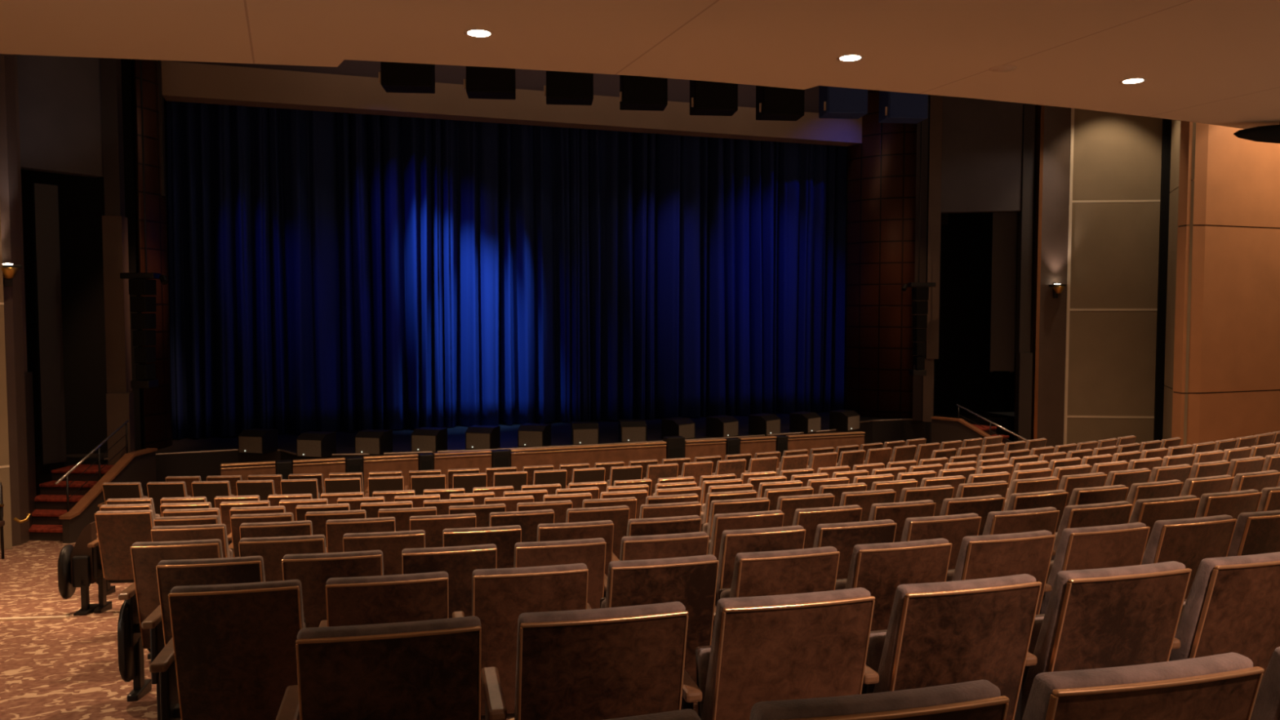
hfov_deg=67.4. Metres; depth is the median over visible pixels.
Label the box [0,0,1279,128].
ceiling
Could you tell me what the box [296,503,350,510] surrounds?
cushion
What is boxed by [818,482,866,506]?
seat
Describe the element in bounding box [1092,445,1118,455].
seat
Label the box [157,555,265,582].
cushion
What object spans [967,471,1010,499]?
seat
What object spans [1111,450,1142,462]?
seat
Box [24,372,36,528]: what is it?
trim
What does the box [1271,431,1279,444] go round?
seat
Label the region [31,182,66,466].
door
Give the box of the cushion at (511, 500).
[484,495,533,504]
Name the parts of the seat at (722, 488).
panel, edge trim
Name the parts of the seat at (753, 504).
panel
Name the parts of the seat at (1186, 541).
edge trim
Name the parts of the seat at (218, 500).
edge trim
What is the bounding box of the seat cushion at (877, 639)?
[866,631,886,693]
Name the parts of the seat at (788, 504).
edge trim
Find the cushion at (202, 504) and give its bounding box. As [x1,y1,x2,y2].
[160,502,211,507]
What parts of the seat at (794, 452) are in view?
edge trim, panel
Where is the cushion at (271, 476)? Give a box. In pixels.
[248,474,282,479]
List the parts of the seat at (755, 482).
edge trim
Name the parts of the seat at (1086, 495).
panel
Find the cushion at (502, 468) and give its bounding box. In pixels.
[485,466,516,470]
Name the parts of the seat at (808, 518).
edge trim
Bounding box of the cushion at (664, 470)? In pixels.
[645,462,677,479]
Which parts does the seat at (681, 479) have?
edge trim, panel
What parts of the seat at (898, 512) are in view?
edge trim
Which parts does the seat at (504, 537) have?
edge trim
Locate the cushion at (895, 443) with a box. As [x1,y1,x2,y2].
[883,440,904,448]
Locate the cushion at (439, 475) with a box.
[410,474,445,476]
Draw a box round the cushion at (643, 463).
[628,459,657,466]
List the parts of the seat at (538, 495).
edge trim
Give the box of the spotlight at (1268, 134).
[1233,122,1279,143]
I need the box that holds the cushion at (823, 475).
[791,472,827,480]
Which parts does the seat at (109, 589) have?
panel, edge trim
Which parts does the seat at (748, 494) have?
panel, edge trim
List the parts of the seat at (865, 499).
edge trim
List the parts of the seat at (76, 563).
panel, folded seat, leg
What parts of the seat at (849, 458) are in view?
edge trim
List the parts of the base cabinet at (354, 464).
panel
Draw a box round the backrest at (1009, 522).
[982,506,1056,535]
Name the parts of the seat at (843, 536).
edge trim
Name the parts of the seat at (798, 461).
panel, edge trim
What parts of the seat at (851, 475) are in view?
panel, edge trim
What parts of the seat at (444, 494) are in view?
edge trim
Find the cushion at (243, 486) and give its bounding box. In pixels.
[236,480,275,494]
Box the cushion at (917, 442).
[905,438,924,445]
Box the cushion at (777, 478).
[747,475,785,483]
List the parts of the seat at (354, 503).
edge trim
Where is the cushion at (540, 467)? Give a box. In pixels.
[522,465,553,471]
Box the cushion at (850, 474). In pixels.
[831,469,867,478]
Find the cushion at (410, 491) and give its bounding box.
[372,489,414,493]
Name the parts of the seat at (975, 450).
edge trim, panel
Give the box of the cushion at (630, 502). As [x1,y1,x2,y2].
[582,497,635,507]
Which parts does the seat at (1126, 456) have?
panel, edge trim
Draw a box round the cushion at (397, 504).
[360,501,413,507]
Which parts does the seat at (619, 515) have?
edge trim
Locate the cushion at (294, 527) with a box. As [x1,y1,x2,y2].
[240,520,312,534]
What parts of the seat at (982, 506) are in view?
edge trim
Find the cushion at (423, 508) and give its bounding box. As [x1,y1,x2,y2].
[377,506,436,511]
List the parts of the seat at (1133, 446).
panel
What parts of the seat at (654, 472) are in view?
edge trim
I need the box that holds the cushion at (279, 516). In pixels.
[231,512,293,520]
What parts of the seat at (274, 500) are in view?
edge trim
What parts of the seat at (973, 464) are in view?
panel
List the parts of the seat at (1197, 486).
panel, edge trim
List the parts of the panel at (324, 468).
moulding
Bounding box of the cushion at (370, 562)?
[282,550,383,575]
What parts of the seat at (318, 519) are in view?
edge trim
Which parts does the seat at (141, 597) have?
panel, armrest, panel, edge trim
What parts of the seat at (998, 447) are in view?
panel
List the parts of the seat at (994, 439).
panel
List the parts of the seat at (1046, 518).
edge trim, panel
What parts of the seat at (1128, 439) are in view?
panel, edge trim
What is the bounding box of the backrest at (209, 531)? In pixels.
[151,524,230,557]
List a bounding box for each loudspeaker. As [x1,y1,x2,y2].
[120,59,168,388]
[378,61,435,93]
[463,66,515,99]
[543,70,593,105]
[619,75,667,111]
[689,80,737,115]
[755,85,804,120]
[818,85,867,119]
[878,90,928,123]
[901,121,935,375]
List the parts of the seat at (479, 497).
edge trim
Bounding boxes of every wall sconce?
[0,262,22,286]
[1048,283,1066,297]
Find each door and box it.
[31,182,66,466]
[989,211,1017,372]
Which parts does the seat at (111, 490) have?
panel, edge trim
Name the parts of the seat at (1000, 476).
edge trim, panel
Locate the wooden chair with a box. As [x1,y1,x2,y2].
[0,482,4,559]
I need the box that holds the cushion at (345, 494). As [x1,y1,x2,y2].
[320,491,364,497]
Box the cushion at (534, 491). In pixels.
[503,489,547,494]
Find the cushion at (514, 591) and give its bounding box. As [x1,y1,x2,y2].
[471,563,587,616]
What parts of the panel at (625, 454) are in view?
moulding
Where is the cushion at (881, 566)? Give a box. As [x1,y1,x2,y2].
[844,537,948,589]
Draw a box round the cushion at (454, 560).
[401,543,496,574]
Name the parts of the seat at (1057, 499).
edge trim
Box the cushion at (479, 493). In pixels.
[449,492,494,495]
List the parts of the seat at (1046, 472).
edge trim, panel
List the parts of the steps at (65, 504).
handrail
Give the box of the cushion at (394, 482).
[368,475,404,490]
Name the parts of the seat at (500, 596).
edge trim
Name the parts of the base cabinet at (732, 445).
panel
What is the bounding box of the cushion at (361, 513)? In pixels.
[305,509,366,518]
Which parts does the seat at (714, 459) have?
edge trim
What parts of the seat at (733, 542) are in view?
edge trim, panel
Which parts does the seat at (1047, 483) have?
edge trim, panel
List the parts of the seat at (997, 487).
panel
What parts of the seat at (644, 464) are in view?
edge trim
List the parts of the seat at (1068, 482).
edge trim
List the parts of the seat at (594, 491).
edge trim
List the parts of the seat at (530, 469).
edge trim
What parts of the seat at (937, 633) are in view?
armrest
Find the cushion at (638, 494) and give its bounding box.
[600,489,647,498]
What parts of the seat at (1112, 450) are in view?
panel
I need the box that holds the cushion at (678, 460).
[662,457,689,463]
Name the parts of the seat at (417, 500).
edge trim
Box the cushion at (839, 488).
[818,482,865,493]
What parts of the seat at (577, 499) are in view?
edge trim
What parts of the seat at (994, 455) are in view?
edge trim, panel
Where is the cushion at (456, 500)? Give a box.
[422,497,474,502]
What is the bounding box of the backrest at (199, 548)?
[132,538,223,558]
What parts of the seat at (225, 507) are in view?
edge trim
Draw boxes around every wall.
[0,208,12,550]
[17,54,103,177]
[20,58,142,456]
[130,58,172,448]
[157,60,947,224]
[164,59,818,112]
[844,89,916,417]
[933,211,1017,413]
[941,95,1022,213]
[1066,108,1162,444]
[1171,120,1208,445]
[1199,124,1279,443]
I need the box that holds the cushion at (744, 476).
[740,471,774,479]
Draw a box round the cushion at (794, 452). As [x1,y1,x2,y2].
[782,448,807,456]
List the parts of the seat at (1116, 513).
edge trim, panel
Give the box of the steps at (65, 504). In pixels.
[28,420,157,543]
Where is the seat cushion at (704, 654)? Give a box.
[697,648,711,719]
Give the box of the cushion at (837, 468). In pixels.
[817,465,848,473]
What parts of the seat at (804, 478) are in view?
edge trim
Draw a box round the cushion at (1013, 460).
[1008,454,1037,464]
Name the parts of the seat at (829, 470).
edge trim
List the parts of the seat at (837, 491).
edge trim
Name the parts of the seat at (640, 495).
edge trim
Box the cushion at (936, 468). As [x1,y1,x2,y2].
[908,463,941,472]
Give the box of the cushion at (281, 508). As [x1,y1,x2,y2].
[230,505,285,512]
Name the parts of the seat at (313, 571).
edge trim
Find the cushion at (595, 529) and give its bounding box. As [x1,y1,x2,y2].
[537,520,613,542]
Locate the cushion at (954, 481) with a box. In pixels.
[920,475,964,487]
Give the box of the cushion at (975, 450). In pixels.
[955,445,980,456]
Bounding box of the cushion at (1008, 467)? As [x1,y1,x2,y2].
[977,463,1012,474]
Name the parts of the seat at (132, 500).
panel, edge trim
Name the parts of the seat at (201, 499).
panel, edge trim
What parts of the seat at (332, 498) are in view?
edge trim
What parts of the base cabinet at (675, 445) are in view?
panel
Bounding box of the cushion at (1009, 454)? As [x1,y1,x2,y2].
[1004,448,1029,457]
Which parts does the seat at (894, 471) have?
edge trim, panel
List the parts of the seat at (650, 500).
panel, edge trim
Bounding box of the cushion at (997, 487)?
[955,480,1006,497]
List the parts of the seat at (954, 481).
edge trim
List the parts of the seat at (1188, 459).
panel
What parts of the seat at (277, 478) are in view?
edge trim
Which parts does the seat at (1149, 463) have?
edge trim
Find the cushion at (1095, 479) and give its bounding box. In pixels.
[1057,471,1105,489]
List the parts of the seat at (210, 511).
panel, edge trim, armrest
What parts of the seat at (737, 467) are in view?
edge trim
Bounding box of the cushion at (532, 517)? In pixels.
[488,509,554,526]
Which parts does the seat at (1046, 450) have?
panel, edge trim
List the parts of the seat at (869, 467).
panel, edge trim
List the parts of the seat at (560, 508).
edge trim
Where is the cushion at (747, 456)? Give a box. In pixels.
[724,453,751,460]
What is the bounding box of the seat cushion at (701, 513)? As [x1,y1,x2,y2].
[700,512,703,531]
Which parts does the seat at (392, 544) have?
edge trim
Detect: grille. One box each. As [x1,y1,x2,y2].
[239,436,262,453]
[297,440,320,457]
[355,437,379,454]
[382,62,429,84]
[411,435,435,451]
[466,433,489,448]
[467,66,512,90]
[518,431,542,446]
[548,71,591,97]
[573,429,597,444]
[622,426,645,441]
[624,75,666,102]
[679,423,694,439]
[696,80,736,108]
[723,421,737,437]
[764,86,803,113]
[766,419,780,435]
[808,417,820,432]
[828,86,866,111]
[847,415,859,430]
[889,91,927,116]
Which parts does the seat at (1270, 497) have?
panel, edge trim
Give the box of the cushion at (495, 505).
[448,503,505,508]
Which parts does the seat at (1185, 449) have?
panel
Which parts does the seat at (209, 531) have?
panel, edge trim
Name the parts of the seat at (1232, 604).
edge trim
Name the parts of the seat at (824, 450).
edge trim, panel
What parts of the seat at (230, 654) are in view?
armrest, panel, armrest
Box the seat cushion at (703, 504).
[702,503,705,512]
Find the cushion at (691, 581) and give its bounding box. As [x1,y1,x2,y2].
[604,554,716,608]
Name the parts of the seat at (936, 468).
edge trim, panel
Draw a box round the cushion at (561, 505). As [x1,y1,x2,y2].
[516,500,572,511]
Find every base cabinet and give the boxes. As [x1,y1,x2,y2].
[276,459,292,479]
[345,456,363,479]
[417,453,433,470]
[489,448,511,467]
[663,435,684,458]
[722,437,739,454]
[772,435,787,462]
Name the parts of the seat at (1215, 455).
panel, edge trim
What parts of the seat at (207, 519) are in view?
panel, edge trim, armrest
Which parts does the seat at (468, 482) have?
edge trim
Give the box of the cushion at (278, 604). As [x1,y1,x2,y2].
[169,579,304,628]
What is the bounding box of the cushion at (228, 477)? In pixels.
[207,475,241,479]
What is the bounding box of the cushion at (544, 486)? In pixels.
[521,483,560,488]
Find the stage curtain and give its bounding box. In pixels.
[164,98,846,439]
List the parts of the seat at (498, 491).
edge trim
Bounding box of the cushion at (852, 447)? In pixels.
[835,444,857,453]
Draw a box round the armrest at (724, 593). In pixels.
[720,589,730,599]
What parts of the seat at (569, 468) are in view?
edge trim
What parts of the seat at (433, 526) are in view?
edge trim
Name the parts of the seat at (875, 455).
edge trim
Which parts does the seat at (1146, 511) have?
edge trim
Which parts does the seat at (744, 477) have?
edge trim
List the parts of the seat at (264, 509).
panel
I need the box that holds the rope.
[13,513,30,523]
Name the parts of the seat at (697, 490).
panel, edge trim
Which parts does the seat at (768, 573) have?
panel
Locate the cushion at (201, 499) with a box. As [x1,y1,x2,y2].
[160,496,207,502]
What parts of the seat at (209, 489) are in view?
edge trim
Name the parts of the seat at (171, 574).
armrest, panel, edge trim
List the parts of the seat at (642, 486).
panel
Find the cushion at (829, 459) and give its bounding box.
[808,452,836,468]
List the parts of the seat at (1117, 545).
edge trim, panel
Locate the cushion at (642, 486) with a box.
[606,484,648,491]
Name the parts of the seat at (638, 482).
edge trim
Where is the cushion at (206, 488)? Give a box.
[192,480,231,496]
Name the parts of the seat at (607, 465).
edge trim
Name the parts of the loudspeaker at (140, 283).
rigging frame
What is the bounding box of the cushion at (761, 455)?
[754,451,779,457]
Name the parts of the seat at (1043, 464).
edge trim, panel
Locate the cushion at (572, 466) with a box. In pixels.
[559,462,589,469]
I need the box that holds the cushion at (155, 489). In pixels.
[147,481,187,497]
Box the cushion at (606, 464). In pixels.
[594,461,623,467]
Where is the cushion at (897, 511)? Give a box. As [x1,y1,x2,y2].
[868,499,933,520]
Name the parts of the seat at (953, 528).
edge trim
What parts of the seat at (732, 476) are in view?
panel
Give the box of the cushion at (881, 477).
[853,473,892,483]
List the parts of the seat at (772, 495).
edge trim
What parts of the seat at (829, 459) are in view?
edge trim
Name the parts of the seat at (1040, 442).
edge trim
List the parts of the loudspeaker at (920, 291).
rigging frame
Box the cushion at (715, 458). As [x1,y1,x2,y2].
[693,455,720,462]
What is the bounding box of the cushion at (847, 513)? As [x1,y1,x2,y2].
[792,504,860,525]
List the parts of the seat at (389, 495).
edge trim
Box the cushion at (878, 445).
[859,442,881,449]
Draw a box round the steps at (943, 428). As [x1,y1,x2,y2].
[930,404,1026,449]
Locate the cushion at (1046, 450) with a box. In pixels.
[1029,446,1053,455]
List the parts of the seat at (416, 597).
armrest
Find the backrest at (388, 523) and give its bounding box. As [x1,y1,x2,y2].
[325,516,395,531]
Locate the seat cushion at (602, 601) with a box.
[600,599,605,608]
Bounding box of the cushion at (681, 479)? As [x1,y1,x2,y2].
[657,475,693,483]
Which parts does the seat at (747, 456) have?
edge trim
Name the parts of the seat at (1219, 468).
panel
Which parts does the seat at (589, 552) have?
armrest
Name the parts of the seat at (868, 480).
edge trim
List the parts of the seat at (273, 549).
edge trim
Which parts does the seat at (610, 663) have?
armrest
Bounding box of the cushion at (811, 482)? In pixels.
[806,476,848,486]
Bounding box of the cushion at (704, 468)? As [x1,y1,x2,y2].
[680,461,711,476]
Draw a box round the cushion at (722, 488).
[707,483,752,493]
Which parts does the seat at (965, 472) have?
panel, edge trim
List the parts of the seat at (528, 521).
edge trim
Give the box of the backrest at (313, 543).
[239,534,326,552]
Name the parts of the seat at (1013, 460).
edge trim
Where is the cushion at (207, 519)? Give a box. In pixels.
[154,515,219,524]
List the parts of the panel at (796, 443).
moulding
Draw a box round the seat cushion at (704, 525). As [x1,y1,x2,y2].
[702,523,707,533]
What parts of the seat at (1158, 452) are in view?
panel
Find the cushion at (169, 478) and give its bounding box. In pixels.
[166,475,201,481]
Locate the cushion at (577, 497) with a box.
[542,492,591,502]
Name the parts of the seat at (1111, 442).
panel, edge trim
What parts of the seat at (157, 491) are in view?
edge trim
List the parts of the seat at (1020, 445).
panel, edge trim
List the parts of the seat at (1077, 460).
panel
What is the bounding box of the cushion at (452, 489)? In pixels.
[423,488,464,491]
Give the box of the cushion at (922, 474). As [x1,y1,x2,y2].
[896,470,934,479]
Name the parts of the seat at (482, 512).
edge trim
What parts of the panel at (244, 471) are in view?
moulding, panel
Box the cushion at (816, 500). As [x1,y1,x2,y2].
[776,493,833,510]
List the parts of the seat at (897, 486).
edge trim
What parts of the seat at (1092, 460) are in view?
edge trim, panel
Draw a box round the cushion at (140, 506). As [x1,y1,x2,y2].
[101,503,152,510]
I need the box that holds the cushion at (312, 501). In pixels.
[279,498,328,504]
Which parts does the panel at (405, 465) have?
moulding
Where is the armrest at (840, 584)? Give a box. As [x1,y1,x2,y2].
[835,579,847,590]
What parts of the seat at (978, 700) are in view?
edge trim, panel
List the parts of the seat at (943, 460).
panel, edge trim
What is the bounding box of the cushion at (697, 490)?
[655,486,701,495]
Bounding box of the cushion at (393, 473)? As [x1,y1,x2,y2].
[368,471,402,475]
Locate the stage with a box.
[35,409,1014,495]
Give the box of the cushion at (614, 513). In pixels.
[565,505,628,522]
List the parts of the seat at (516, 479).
edge trim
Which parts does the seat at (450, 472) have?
edge trim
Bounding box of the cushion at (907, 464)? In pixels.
[886,460,915,468]
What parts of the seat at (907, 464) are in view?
edge trim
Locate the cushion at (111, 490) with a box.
[102,482,143,497]
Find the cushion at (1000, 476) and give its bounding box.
[967,471,1008,483]
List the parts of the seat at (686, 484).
panel, edge trim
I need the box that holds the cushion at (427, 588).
[325,571,448,604]
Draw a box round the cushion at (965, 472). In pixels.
[937,466,974,477]
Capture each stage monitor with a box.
[238,428,278,454]
[296,431,336,457]
[354,429,392,455]
[410,426,447,453]
[465,425,500,449]
[517,422,551,447]
[570,421,599,444]
[617,419,646,442]
[662,417,694,439]
[706,414,738,437]
[748,413,780,435]
[789,411,821,433]
[829,409,859,431]
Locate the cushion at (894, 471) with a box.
[871,466,905,475]
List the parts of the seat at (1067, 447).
panel, edge trim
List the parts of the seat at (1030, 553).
armrest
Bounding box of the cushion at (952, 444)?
[939,440,960,449]
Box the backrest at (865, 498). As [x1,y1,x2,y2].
[839,488,894,506]
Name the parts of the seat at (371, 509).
edge trim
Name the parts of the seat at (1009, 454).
edge trim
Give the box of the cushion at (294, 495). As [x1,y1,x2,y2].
[268,493,312,498]
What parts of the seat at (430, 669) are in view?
armrest, panel, armrest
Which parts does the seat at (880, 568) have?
edge trim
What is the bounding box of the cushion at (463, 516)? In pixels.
[409,513,475,519]
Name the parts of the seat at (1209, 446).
panel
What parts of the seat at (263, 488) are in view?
edge trim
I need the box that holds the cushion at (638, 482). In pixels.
[613,478,650,485]
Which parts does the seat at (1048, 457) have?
edge trim, panel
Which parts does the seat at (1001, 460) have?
panel, edge trim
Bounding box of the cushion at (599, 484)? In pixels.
[568,480,606,488]
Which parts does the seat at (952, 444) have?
edge trim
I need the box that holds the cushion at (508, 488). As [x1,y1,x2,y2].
[472,485,513,493]
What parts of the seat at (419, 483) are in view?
edge trim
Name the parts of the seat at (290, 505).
edge trim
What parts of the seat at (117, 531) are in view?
armrest, panel, edge trim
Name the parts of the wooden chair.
seat, backrest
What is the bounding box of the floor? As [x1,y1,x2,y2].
[0,537,697,719]
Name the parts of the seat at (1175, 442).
panel, edge trim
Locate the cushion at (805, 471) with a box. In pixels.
[779,468,813,475]
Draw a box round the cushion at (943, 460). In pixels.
[918,457,946,465]
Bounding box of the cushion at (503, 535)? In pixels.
[442,524,521,546]
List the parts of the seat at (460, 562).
edge trim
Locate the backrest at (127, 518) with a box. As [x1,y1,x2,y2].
[95,509,154,527]
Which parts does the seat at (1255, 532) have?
panel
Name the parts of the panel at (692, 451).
moulding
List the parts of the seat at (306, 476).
edge trim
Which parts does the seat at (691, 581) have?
edge trim, armrest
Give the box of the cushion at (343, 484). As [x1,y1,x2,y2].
[324,477,361,492]
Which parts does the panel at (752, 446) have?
moulding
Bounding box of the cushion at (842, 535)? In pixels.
[813,519,894,547]
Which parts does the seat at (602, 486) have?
edge trim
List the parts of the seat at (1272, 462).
panel, edge trim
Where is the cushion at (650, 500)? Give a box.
[645,493,697,504]
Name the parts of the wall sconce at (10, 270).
wall plate, lamp shade, shelf plate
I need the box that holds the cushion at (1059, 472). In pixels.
[1052,464,1089,477]
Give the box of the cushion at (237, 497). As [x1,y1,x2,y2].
[214,495,260,500]
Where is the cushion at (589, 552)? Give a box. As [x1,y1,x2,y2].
[514,537,604,567]
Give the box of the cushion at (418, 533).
[342,529,425,537]
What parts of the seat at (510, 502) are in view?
edge trim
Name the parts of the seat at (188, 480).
edge trim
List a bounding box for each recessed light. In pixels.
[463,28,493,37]
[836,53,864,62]
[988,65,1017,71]
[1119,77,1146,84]
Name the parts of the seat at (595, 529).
edge trim, armrest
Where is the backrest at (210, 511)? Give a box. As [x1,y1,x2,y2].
[163,507,221,524]
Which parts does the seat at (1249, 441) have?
panel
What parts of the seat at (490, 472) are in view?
edge trim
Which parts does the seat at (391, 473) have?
edge trim, panel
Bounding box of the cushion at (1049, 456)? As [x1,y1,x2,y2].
[1038,451,1066,461]
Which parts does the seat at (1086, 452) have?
panel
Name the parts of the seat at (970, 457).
panel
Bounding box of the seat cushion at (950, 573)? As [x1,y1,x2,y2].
[946,570,954,581]
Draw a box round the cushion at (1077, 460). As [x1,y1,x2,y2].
[1048,457,1080,469]
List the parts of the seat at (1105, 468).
edge trim, panel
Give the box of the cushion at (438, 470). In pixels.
[408,469,440,471]
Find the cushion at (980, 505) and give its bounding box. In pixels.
[939,494,1002,515]
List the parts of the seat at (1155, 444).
panel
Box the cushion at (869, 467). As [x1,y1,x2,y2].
[852,462,883,471]
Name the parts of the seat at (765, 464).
edge trim, panel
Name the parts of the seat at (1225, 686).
panel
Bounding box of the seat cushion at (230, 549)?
[229,548,232,557]
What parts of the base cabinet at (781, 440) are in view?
panel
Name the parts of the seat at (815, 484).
edge trim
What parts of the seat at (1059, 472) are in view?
edge trim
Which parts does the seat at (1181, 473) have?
edge trim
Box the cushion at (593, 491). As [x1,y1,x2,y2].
[555,486,598,494]
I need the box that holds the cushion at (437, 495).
[394,493,439,497]
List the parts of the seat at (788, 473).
edge trim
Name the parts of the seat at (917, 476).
edge trim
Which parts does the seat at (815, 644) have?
armrest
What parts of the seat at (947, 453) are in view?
edge trim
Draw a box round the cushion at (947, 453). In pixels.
[930,448,955,458]
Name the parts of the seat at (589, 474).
panel, edge trim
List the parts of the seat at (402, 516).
edge trim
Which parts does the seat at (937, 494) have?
edge trim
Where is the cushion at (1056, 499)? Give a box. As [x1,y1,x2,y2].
[1006,489,1066,511]
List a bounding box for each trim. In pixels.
[0,53,20,546]
[0,615,69,621]
[4,53,29,544]
[13,54,27,372]
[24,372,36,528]
[100,57,125,217]
[102,215,132,392]
[103,418,912,460]
[106,391,135,465]
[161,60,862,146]
[912,94,930,421]
[922,358,934,422]
[926,94,942,359]
[1013,103,1035,441]
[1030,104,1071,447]
[1031,104,1044,439]
[1063,107,1074,444]
[1153,118,1171,440]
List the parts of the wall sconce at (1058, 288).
wall plate, shelf plate, lamp shade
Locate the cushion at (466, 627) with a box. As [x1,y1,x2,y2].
[297,615,480,639]
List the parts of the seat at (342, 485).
panel, edge trim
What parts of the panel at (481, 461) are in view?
moulding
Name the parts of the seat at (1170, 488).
panel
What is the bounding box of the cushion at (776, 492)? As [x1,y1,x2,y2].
[763,486,812,497]
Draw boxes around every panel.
[220,461,275,479]
[293,457,345,486]
[363,453,418,495]
[433,449,491,488]
[510,441,666,471]
[684,438,726,462]
[737,435,776,457]
[786,431,865,455]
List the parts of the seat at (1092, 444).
panel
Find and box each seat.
[57,521,98,616]
[87,509,154,613]
[95,503,152,595]
[97,482,148,511]
[106,497,160,519]
[117,538,223,701]
[141,555,265,719]
[146,481,191,514]
[147,524,233,659]
[149,579,327,719]
[153,515,232,548]
[160,496,207,504]
[160,502,211,516]
[162,507,231,545]
[165,475,201,497]
[191,480,235,507]
[206,475,241,495]
[214,495,260,519]
[219,500,270,535]
[229,505,285,517]
[230,512,293,557]
[235,480,277,500]
[238,534,326,582]
[239,520,327,552]
[247,474,282,494]
[267,493,312,506]
[275,615,506,719]
[279,498,328,520]
[280,478,319,498]
[281,550,383,627]
[288,473,324,498]
[295,503,350,520]
[305,509,366,546]
[320,491,364,504]
[324,477,368,497]
[325,516,395,552]
[325,571,464,626]
[328,472,368,493]
[337,496,384,510]
[342,529,425,575]
[360,501,413,518]
[368,471,408,490]
[368,475,404,497]
[372,489,414,502]
[377,506,436,531]
[394,493,439,507]
[401,543,497,617]
[408,469,446,489]
[409,513,476,547]
[410,474,445,495]
[422,497,474,515]
[423,488,464,499]
[442,524,521,568]
[447,468,479,488]
[448,503,506,527]
[449,492,494,505]
[452,472,487,493]
[471,563,591,719]
[472,485,513,497]
[484,495,533,511]
[485,466,516,487]
[488,509,554,542]
[493,471,527,490]
[503,489,547,502]
[514,537,607,608]
[514,601,702,719]
[516,500,572,523]
[521,483,560,494]
[522,465,553,484]
[532,469,568,488]
[537,520,619,576]
[542,492,591,508]
[555,486,599,498]
[559,462,589,485]
[565,505,629,559]
[568,480,607,498]
[569,466,608,486]
[582,497,636,519]
[594,461,624,481]
[600,489,648,518]
[600,554,719,684]
[604,708,701,719]
[606,465,642,486]
[606,484,648,496]
[613,478,652,496]
[619,531,709,560]
[626,515,701,536]
[628,459,657,479]
[639,501,701,518]
[642,462,678,495]
[645,493,702,524]
[652,475,694,495]
[654,481,697,495]
[655,486,702,512]
[662,457,690,475]
[677,461,713,486]
[693,455,721,473]
[695,587,879,719]
[698,473,736,488]
[700,478,742,503]
[700,489,757,531]
[701,483,753,512]
[701,497,769,539]
[707,510,784,559]
[711,458,746,479]
[715,524,805,606]
[718,546,839,599]
[724,453,751,471]
[740,471,776,484]
[745,456,778,475]
[747,475,786,497]
[749,679,1009,719]
[754,451,781,467]
[757,480,802,497]
[763,486,813,511]
[776,453,808,475]
[776,493,835,526]
[778,448,808,466]
[779,468,813,480]
[791,472,828,486]
[792,504,862,548]
[806,452,838,473]
[806,476,849,494]
[807,446,834,465]
[813,519,897,579]
[817,465,850,478]
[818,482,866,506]
[831,469,868,484]
[835,444,859,462]
[835,449,865,471]
[835,537,952,631]
[839,488,896,521]
[852,462,884,475]
[853,473,893,490]
[859,442,883,460]
[862,447,892,468]
[866,573,1041,719]
[868,499,936,542]
[871,466,906,480]
[871,479,917,502]
[883,440,905,457]
[886,460,917,472]
[889,444,916,462]
[896,470,936,487]
[899,484,954,515]
[900,512,981,569]
[905,438,926,454]
[908,463,942,477]
[914,442,940,465]
[918,457,948,469]
[920,475,965,497]
[930,448,956,462]
[937,466,976,483]
[939,440,962,455]
[939,494,1004,535]
[943,460,977,469]
[946,529,1055,614]
[948,454,977,462]
[955,445,982,461]
[955,480,1008,511]
[961,437,982,447]
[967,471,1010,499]
[975,451,1004,468]
[975,457,1008,474]
[977,463,1013,487]
[980,443,1004,453]
[981,435,1002,448]
[982,506,1059,555]
[1003,440,1026,457]
[1003,476,1059,511]
[1004,448,1031,463]
[1005,467,1052,497]
[1006,489,1068,532]
[1008,454,1039,476]
[1010,460,1048,479]
[1021,560,1191,719]
[1022,652,1264,719]
[1024,438,1046,451]
[1029,446,1055,458]
[1038,451,1066,466]
[1040,522,1150,613]
[1048,457,1082,476]
[1050,501,1133,559]
[1052,464,1092,489]
[1053,443,1077,453]
[1057,471,1106,506]
[1066,448,1093,458]
[1068,484,1128,505]
[1075,440,1098,450]
[1080,453,1113,472]
[1090,460,1128,484]
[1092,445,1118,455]
[1097,437,1117,448]
[1104,467,1151,501]
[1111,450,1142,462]
[1115,435,1136,447]
[1116,442,1141,453]
[1126,479,1183,523]
[1127,457,1163,474]
[1128,494,1200,551]
[1139,440,1162,452]
[1140,447,1168,458]
[1141,514,1237,599]
[1148,463,1192,491]
[1160,437,1182,448]
[1161,453,1195,466]
[1166,444,1193,456]
[1168,551,1279,683]
[1179,474,1234,498]
[1189,460,1231,478]
[1191,441,1216,455]
[1192,449,1225,464]
[1195,488,1262,519]
[1214,438,1237,451]
[1222,446,1252,462]
[1226,456,1266,477]
[1226,510,1279,556]
[1230,470,1279,492]
[1235,435,1257,448]
[1249,443,1277,457]
[1250,646,1279,719]
[1253,432,1274,445]
[1257,486,1279,511]
[1262,453,1279,472]
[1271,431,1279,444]
[1274,442,1279,454]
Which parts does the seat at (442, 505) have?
edge trim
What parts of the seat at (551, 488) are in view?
edge trim, panel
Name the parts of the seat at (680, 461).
edge trim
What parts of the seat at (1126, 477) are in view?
edge trim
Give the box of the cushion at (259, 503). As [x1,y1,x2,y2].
[220,500,270,506]
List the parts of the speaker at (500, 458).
panel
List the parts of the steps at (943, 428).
handrail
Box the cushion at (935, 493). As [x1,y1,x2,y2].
[899,484,952,502]
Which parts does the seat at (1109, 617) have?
edge trim, panel, armrest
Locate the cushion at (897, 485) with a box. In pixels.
[871,479,915,490]
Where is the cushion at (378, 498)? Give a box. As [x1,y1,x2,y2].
[337,496,384,500]
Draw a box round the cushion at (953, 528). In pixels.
[900,512,978,542]
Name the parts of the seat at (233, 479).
edge trim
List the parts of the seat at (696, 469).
edge trim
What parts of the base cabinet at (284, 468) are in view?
panel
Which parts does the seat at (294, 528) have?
panel, edge trim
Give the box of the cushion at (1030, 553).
[951,529,1052,581]

